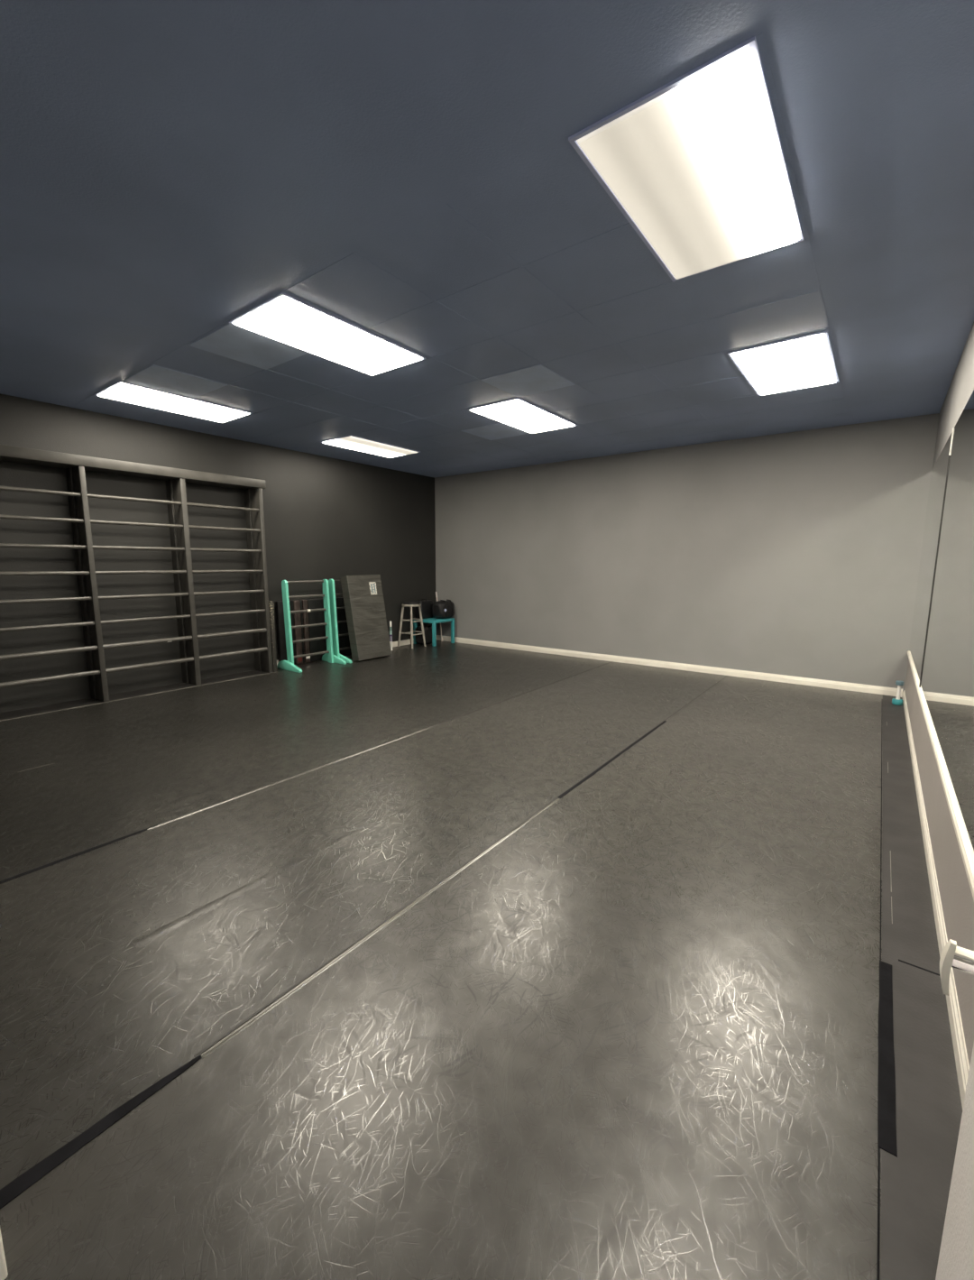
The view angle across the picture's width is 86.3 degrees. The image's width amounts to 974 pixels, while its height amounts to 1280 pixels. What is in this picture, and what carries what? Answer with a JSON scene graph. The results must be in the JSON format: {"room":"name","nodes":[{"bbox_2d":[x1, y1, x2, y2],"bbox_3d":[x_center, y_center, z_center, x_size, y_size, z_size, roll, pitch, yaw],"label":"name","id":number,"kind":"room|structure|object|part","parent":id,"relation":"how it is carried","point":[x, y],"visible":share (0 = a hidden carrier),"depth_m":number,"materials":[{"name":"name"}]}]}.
{"room":"exercise studio","nodes":[
{"label":"exercise studio","id":0,"kind":"room"},
{"bbox_2d":[0,393,436,712],"bbox_3d":[-3.522,-0.997,6.349,0.120,2.963,8.620,7,11,37],"label":"wall","id":1,"kind":"structure","parent":0,"point":[326,518],"depth_m":6.03,"materials":[{"name":"black paint"}]},
{"bbox_2d":[0,444,273,701],"bbox_3d":[-3.784,-0.640,5.670,0.332,2.455,2.870,7,11,37],"label":"wall bars","id":2,"kind":"object","parent":1,"relation":"attached to","point":[76,465],"visible":1,"depth_m":5.59,"materials":[{"name":"black paint"}]},
{"bbox_2d":[0,670,275,721],"bbox_3d":[-4.004,0.614,5.571,0.332,0.002,3.600,7,11,37],"label":"trim","id":3,"kind":"structure","parent":1,"relation":"attached to","point":[5,715],"depth_m":5.62,"materials":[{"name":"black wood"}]},
{"bbox_2d":[276,638,414,664],"bbox_3d":[-1.994,0.148,8.461,0.016,0.090,3.465,7,11,37],"label":"baseboard","id":4,"kind":"structure","parent":1,"relation":"attached to","point":[405,641],"depth_m":9.11,"materials":[{"name":"white wood"}]},
{"bbox_2d":[0,639,962,1279],"bbox_3d":[-0.710,0.851,4.475,7.180,0.120,8.620,7,11,37],"label":"floor","id":5,"kind":"structure","parent":0,"point":[635,1036],"depth_m":1.82,"materials":[{"name":"plastic"}]},
{"bbox_2d":[0,824,157,884],"bbox_3d":[-2.094,1.076,2.499,0.027,0.002,0.940,7,11,37],"label":"tape","id":6,"kind":"object","parent":5,"relation":"on","point":[143,830],"visible":1,"depth_m":2.56,"materials":[{"name":"black plastic"}]},
{"bbox_2d":[0,1055,202,1209],"bbox_3d":[-0.974,1.249,1.364,0.048,0.002,0.465,7,11,37],"label":"tape","id":7,"kind":"object","parent":5,"relation":"on","point":[33,1174],"visible":1,"depth_m":1.30,"materials":[{"name":"black plastic"}]},
{"bbox_2d":[268,600,277,672],"bbox_3d":[-2.830,-0.043,6.845,0.075,0.935,0.053,7,11,37],"label":"board","id":8,"kind":"object","parent":5,"relation":"on","point":[271,603],"visible":0.77,"depth_m":6.82,"materials":[{"name":"grey wood"}]},
{"bbox_2d":[276,579,346,672],"bbox_3d":[-2.446,-0.231,7.201,0.519,1.205,0.762,7,11,37],"label":"frame","id":9,"kind":"object","parent":5,"relation":"on","point":[328,656],"visible":1,"depth_m":7.18,"materials":[{"name":"teal paint"}]},
{"bbox_2d":[276,597,351,664],"bbox_3d":[-2.477,-0.152,7.675,0.062,0.910,1.320,7,11,37],"label":"mat","id":10,"kind":"object","parent":5,"relation":"on","point":[312,617],"visible":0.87,"depth_m":7.50,"materials":[{"name":"black plastic"}]},
{"bbox_3d":[-2.804,-0.089,7.251,0.055,0.908,0.242,7,11,37],"label":"panel","id":11,"kind":"part","parent":10,"relation":"part of","materials":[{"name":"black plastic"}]},
{"bbox_3d":[-2.697,-0.108,7.388,0.060,0.906,0.100,7,11,37],"label":"panel","id":12,"kind":"part","parent":10,"relation":"part of","materials":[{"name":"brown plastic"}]},
{"bbox_3d":[-2.657,-0.115,7.450,0.048,0.902,0.037,7,11,37],"label":"panel","id":13,"kind":"part","parent":10,"relation":"part of","materials":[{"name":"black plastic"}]},
{"bbox_3d":[-2.616,-0.126,7.493,0.060,0.910,0.074,7,11,37],"label":"panel","id":14,"kind":"part","parent":10,"relation":"part of","materials":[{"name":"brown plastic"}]},
{"bbox_3d":[-2.338,-0.179,7.863,0.055,0.909,0.850,7,11,37],"label":"panel","id":15,"kind":"part","parent":10,"relation":"part of","materials":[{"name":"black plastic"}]},
{"bbox_2d":[328,579,351,663],"bbox_3d":[-1.995,-0.317,7.793,0.519,1.205,0.685,7,11,37],"label":"frame","id":16,"kind":"object","parent":5,"relation":"on","point":[331,582],"visible":0.46,"depth_m":7.55,"materials":[{"name":"teal paint"}]},
{"bbox_2d":[147,727,560,1058],"bbox_3d":[-0.681,1.000,3.044,1.609,0.004,2.640,7,11,37],"label":"tape","id":17,"kind":"object","parent":5,"relation":"on","point":[272,1005],"depth_m":2.08,"materials":[{"name":"plastic"}]},
{"bbox_2d":[340,574,391,661],"bbox_3d":[-1.818,-0.348,7.843,0.367,1.251,0.638,7,11,37],"label":"mat","id":18,"kind":"object","parent":5,"relation":"on","point":[363,595],"visible":1,"depth_m":7.74,"materials":[{"name":"grey"}]},
{"bbox_2d":[389,621,392,650],"bbox_3d":[-1.589,-0.069,8.586,0.046,0.485,0.045,7,11,37],"label":"bottle","id":19,"kind":"object","parent":5,"relation":"on","point":[391,630],"visible":0.98,"depth_m":8.57,"materials":[{"name":"white plastic"}]},
{"bbox_2d":[397,601,425,648],"bbox_3d":[-1.303,-0.271,8.972,0.366,0.778,0.347,7,11,37],"label":"stool","id":20,"kind":"object","parent":5,"relation":"on","point":[410,604],"visible":1,"depth_m":8.90,"materials":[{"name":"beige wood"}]},
{"bbox_3d":[-1.485,-0.232,8.956,0.125,0.704,0.041,0,8,-1],"label":"leg","id":21,"kind":"part","parent":20,"relation":"part of","materials":[{"name":"beige wood"}]},
{"bbox_3d":[-1.302,-0.600,8.923,0.326,0.042,0.326,7,11,37],"label":"seat","id":22,"kind":"part","parent":20,"relation":"part of","materials":[{"name":"beige wood"}]},
{"bbox_3d":[-1.274,-0.208,8.799,0.102,0.704,0.093,7,11,37],"label":"leg","id":23,"kind":"part","parent":20,"relation":"part of","materials":[{"name":"beige wood"}]},
{"bbox_3d":[-1.122,-0.237,8.999,0.125,0.704,0.041,0,8,-1],"label":"leg","id":24,"kind":"part","parent":20,"relation":"part of","materials":[{"name":"beige wood"}]},
{"bbox_2d":[415,624,432,644],"bbox_3d":[-1.109,-0.114,9.281,0.242,0.373,0.306,7,11,37],"label":"bag","id":25,"kind":"object","parent":5,"relation":"on","point":[428,630],"visible":0.66,"depth_m":9.18,"materials":[{"name":"black fabric"}]},
{"bbox_2d":[131,661,728,948],"bbox_3d":[0.535,0.769,4.641,1.603,0.002,6.560,7,11,37],"label":"tape","id":26,"kind":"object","parent":5,"relation":"on","point":[152,935],"depth_m":2.44,"materials":[{"name":"plastic"}]},
{"bbox_2d":[413,616,454,646],"bbox_3d":[-0.951,-0.164,9.358,0.508,0.450,0.544,7,11,37],"label":"side table","id":27,"kind":"object","parent":5,"relation":"on","point":[434,621],"visible":0.87,"depth_m":9.20,"materials":[{"name":"teal paint"}]},
{"bbox_3d":[-1.283,-0.132,9.303,0.050,0.402,0.050,7,11,37],"label":"leg","id":28,"kind":"part","parent":27,"relation":"part of","materials":[{"name":"teal paint"}]},
{"bbox_2d":[415,598,433,618],"bbox_3d":[-1.124,-0.566,9.337,0.163,0.350,0.330,7,11,37],"label":"case","id":29,"kind":"object","parent":27,"relation":"on","point":[427,605],"visible":0.84,"depth_m":9.25,"materials":[{"name":"black fabric"}]},
{"bbox_3d":[-0.917,-0.090,9.030,0.050,0.402,0.050,7,11,37],"label":"leg","id":30,"kind":"part","parent":27,"relation":"part of","materials":[{"name":"teal paint"}]},
{"bbox_2d":[432,598,454,618],"bbox_3d":[-0.767,-0.556,9.325,0.298,0.336,0.420,7,11,37],"label":"bag","id":31,"kind":"object","parent":27,"relation":"on","point":[442,609],"visible":1,"depth_m":9.19,"materials":[{"name":"black fabric"}]},
{"bbox_3d":[-0.620,-0.147,9.421,0.050,0.402,0.050,7,11,37],"label":"leg","id":32,"kind":"part","parent":27,"relation":"part of","materials":[{"name":"teal paint"}]},
{"bbox_2d":[435,591,442,641],"bbox_3d":[-0.886,-0.439,9.658,0.158,0.907,0.041,6,10,34],"label":"stick","id":33,"kind":"object","parent":5,"relation":"on","point":[436,592],"visible":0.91,"depth_m":9.66,"materials":[{"name":"white paint"}]},
{"bbox_2d":[557,720,666,798],"bbox_3d":[1.048,0.864,4.010,0.026,0.002,2.000,7,11,37],"label":"tape","id":34,"kind":"object","parent":5,"relation":"on","point":[664,722],"visible":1,"depth_m":3.77,"materials":[{"name":"black plastic"}]},
{"bbox_2d":[0,0,973,477],"bbox_3d":[-0.698,-2.188,4.023,7.180,0.102,8.620,7,11,37],"label":"ceiling","id":35,"kind":"structure","parent":0,"point":[409,173],"depth_m":2.27,"materials":[{"name":"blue paint"}]},
{"bbox_2d":[93,380,253,423],"bbox_3d":[-3.013,-2.293,5.067,0.611,0.018,1.188,7,11,37],"label":"recessed light","id":36,"kind":"object","parent":35,"relation":"in","point":[121,391],"visible":1,"depth_m":4.97,"materials":[{"name":"plastic"}]},
{"bbox_2d":[122,364,227,398],"bbox_3d":[-2.683,-2.210,4.470,0.635,0.005,0.580,7,11,37],"label":"tile","id":37,"kind":"structure","parent":35,"relation":"attached to","point":[155,377],"depth_m":4.44,"materials":[{"name":"tile"}]},
{"bbox_2d":[189,322,307,369],"bbox_3d":[-1.706,-2.098,3.744,0.586,0.005,0.585,7,11,37],"label":"tile","id":38,"kind":"structure","parent":35,"relation":"attached to","point":[230,341],"depth_m":3.72,"materials":[{"name":"paint"}]},
{"bbox_2d":[228,292,426,376],"bbox_3d":[-1.053,-2.070,3.611,0.611,0.018,1.188,7,11,37],"label":"recessed light","id":39,"kind":"object","parent":35,"relation":"in","point":[285,318],"visible":1,"depth_m":3.49,"materials":[{"name":"plastic"}]},
{"bbox_2d":[320,434,420,457],"bbox_3d":[-1.528,-2.562,6.916,0.611,0.018,1.188,7,11,37],"label":"recessed light","id":40,"kind":"object","parent":35,"relation":"in","point":[351,442],"visible":1,"depth_m":6.80,"materials":[{"name":"plastic"}]},
{"bbox_2d":[460,423,530,440],"bbox_3d":[0.112,-2.440,6.093,0.600,0.005,0.585,7,11,37],"label":"tile","id":41,"kind":"structure","parent":35,"relation":"attached to","point":[500,430],"depth_m":6.07,"materials":[{"name":"paint"}]},
{"bbox_2d":[467,397,577,433],"bbox_3d":[0.404,-2.341,5.480,0.611,0.018,1.188,7,11,37],"label":"recessed light","id":42,"kind":"object","parent":35,"relation":"in","point":[519,413],"visible":1,"depth_m":5.38,"materials":[{"name":"plastic"}]},
{"bbox_2d":[480,364,575,397],"bbox_3d":[0.353,-2.190,4.416,0.590,0.005,0.570,7,11,37],"label":"tile","id":43,"kind":"structure","parent":35,"relation":"attached to","point":[536,379],"depth_m":4.38,"materials":[{"name":"tile"}]},
{"bbox_2d":[568,36,804,281],"bbox_3d":[0.895,-1.847,2.166,0.611,0.018,1.188,7,11,37],"label":"recessed light","id":44,"kind":"object","parent":35,"relation":"in","point":[696,165],"visible":1,"depth_m":1.99,"materials":[{"name":"plastic"}]},
{"bbox_2d":[727,330,839,395],"bbox_3d":[2.353,-2.124,4.071,0.611,0.018,1.188,7,11,37],"label":"recessed light","id":45,"kind":"object","parent":35,"relation":"in","point":[805,361],"visible":1,"depth_m":3.96,"materials":[{"name":"plastic"}]},
{"bbox_2d":[434,413,939,691],"bbox_3d":[1.903,-1.157,7.570,7.060,2.963,0.120,7,11,37],"label":"wall","id":46,"kind":"structure","parent":0,"point":[796,553],"depth_m":6.73,"materials":[{"name":"grey paint"}]},
{"bbox_2d":[436,635,902,697],"bbox_3d":[1.809,0.266,7.763,6.908,0.090,0.016,7,11,37],"label":"baseboard","id":47,"kind":"structure","parent":46,"relation":"attached to","point":[814,682],"depth_m":6.98,"materials":[{"name":"white wood"}]},
{"bbox_2d":[932,322,973,468],"bbox_3d":[2.841,-0.490,3.101,0.120,2.963,5.965,7,11,37],"label":"wall","id":48,"kind":"structure","parent":0,"point":[962,387],"depth_m":3.78,"materials":[{"name":"grey paint"}]},
{"bbox_2d":[909,432,952,683],"bbox_3d":[3.949,-0.691,4.663,0.006,1.877,2.114,7,11,37],"label":"wall mirror","id":49,"kind":"object","parent":48,"relation":"attached to","point":[939,472],"visible":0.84,"depth_m":4.49,"materials":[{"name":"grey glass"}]},
{"bbox_2d":[919,455,949,687],"bbox_3d":[3.308,-0.481,3.840,0.012,1.698,0.005,7,11,37],"label":"trim","id":50,"kind":"structure","parent":48,"relation":"attached to","point":[949,455],"depth_m":3.83,"materials":[{"name":"black paint"}]},
{"bbox_2d":[902,690,969,1109],"bbox_3d":[2.782,0.931,3.353,0.015,0.078,5.965,7,11,37],"label":"baseboard","id":51,"kind":"structure","parent":48,"relation":"attached to","point":[962,1065],"depth_m":2.01,"materials":[{"name":"white wood"}]},
{"bbox_2d":[904,659,973,1065],"bbox_3d":[2.788,0.707,3.316,0.002,0.392,5.965,7,11,37],"label":"wall","id":52,"kind":"structure","parent":48,"relation":"attached to","point":[957,900],"depth_m":2.08,"materials":[{"name":"beige paint"}]},
{"bbox_2d":[907,650,973,900],"bbox_3d":[2.781,0.486,3.289,0.022,0.056,5.965,7,11,37],"label":"trim","id":53,"kind":"structure","parent":48,"relation":"attached to","point":[967,859],"depth_m":2.10,"materials":[{"name":"white wood"}]},
{"bbox_2d":[920,390,973,864],"bbox_3d":[2.155,-0.349,2.309,0.006,1.877,3.833,7,11,37],"label":"wall mirror","id":54,"kind":"object","parent":48,"relation":"attached to","point":[947,679],"visible":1,"depth_m":2.64,"materials":[{"name":"clear glass"}]},
{"bbox_2d":[948,428,953,455],"bbox_3d":[3.312,-1.412,3.702,0.012,0.185,0.005,7,11,37],"label":"trim","id":55,"kind":"structure","parent":48,"relation":"attached to","point":[953,428],"depth_m":3.70,"materials":[{"name":"white plastic"}]},
{"bbox_2d":[939,939,973,995],"bbox_3d":[1.070,0.734,1.131,0.124,0.126,0.042,7,11,37],"label":"wall bracket","id":56,"kind":"object","parent":48,"relation":"attached to","point":[953,955],"visible":1,"depth_m":1.14,"materials":[{"name":"white metal"}]},
{"bbox_3d":[1.027,0.730,1.161,0.020,0.126,0.040,7,11,37],"label":"plate","id":57,"kind":"part","parent":56,"relation":"part of","materials":[{"name":"white metal"}]},
{"bbox_2d":[935,1042,973,1279],"bbox_3d":[0.242,-0.006,-0.226,0.222,2.963,2.535,7,11,37],"label":"wall","id":58,"kind":"structure","parent":0,"point":[956,1256],"depth_m":0.94,"materials":[{"name":"grey paint"}]},
{"bbox_2d":[0,661,962,1279],"bbox_3d":[1.084,0.879,3.921,3.380,0.001,7.060,7,11,37],"label":"floor strip","id":59,"kind":"object","parent":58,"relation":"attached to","point":[916,1183],"depth_m":1.60,"materials":[{"name":"grey plastic"}]},
{"bbox_2d":[892,680,904,705],"bbox_3d":[4.276,0.547,5.396,0.092,0.248,0.092,7,11,37],"label":"weight","id":60,"kind":"object","parent":59,"relation":"on","point":[897,701],"visible":1,"depth_m":5.38,"materials":[{"name":"teal paint"}]},
{"bbox_3d":[4.276,0.541,5.395,0.034,0.149,0.034,7,11,37],"label":"handle","id":61,"kind":"part","parent":60,"relation":"part of","materials":[{"name":"white plastic"}]},
{"bbox_2d":[876,730,940,1279],"bbox_3d":[2.293,1.038,2.878,0.178,0.001,6.830,7,11,37],"label":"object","id":62,"kind":"structure","parent":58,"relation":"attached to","point":[879,1158],"depth_m":1.29,"materials":[{"name":"black"}]},
{"bbox_2d":[877,960,897,1157],"bbox_3d":[1.224,1.224,1.593,0.040,0.002,0.771,7,11,37],"label":"tape","id":63,"kind":"object","parent":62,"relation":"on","point":[887,1128],"visible":1,"depth_m":1.50,"materials":[{"name":"black plastic"}]},
{"bbox_3d":[-2.547,-0.335,1.913,6.838,2.963,0.152,7,11,37],"label":"wall","id":64,"kind":"structure","parent":0,"visible":0},
{"bbox_2d":[0,1228,8,1279],"bbox_3d":[-1.065,0.065,0.840,0.112,2.500,0.170,7,11,37],"label":"trim","id":65,"kind":"structure","parent":64,"relation":"attached to","point":[4,1274],"depth_m":1.05,"materials":[{"name":"white wood"}]}
]}

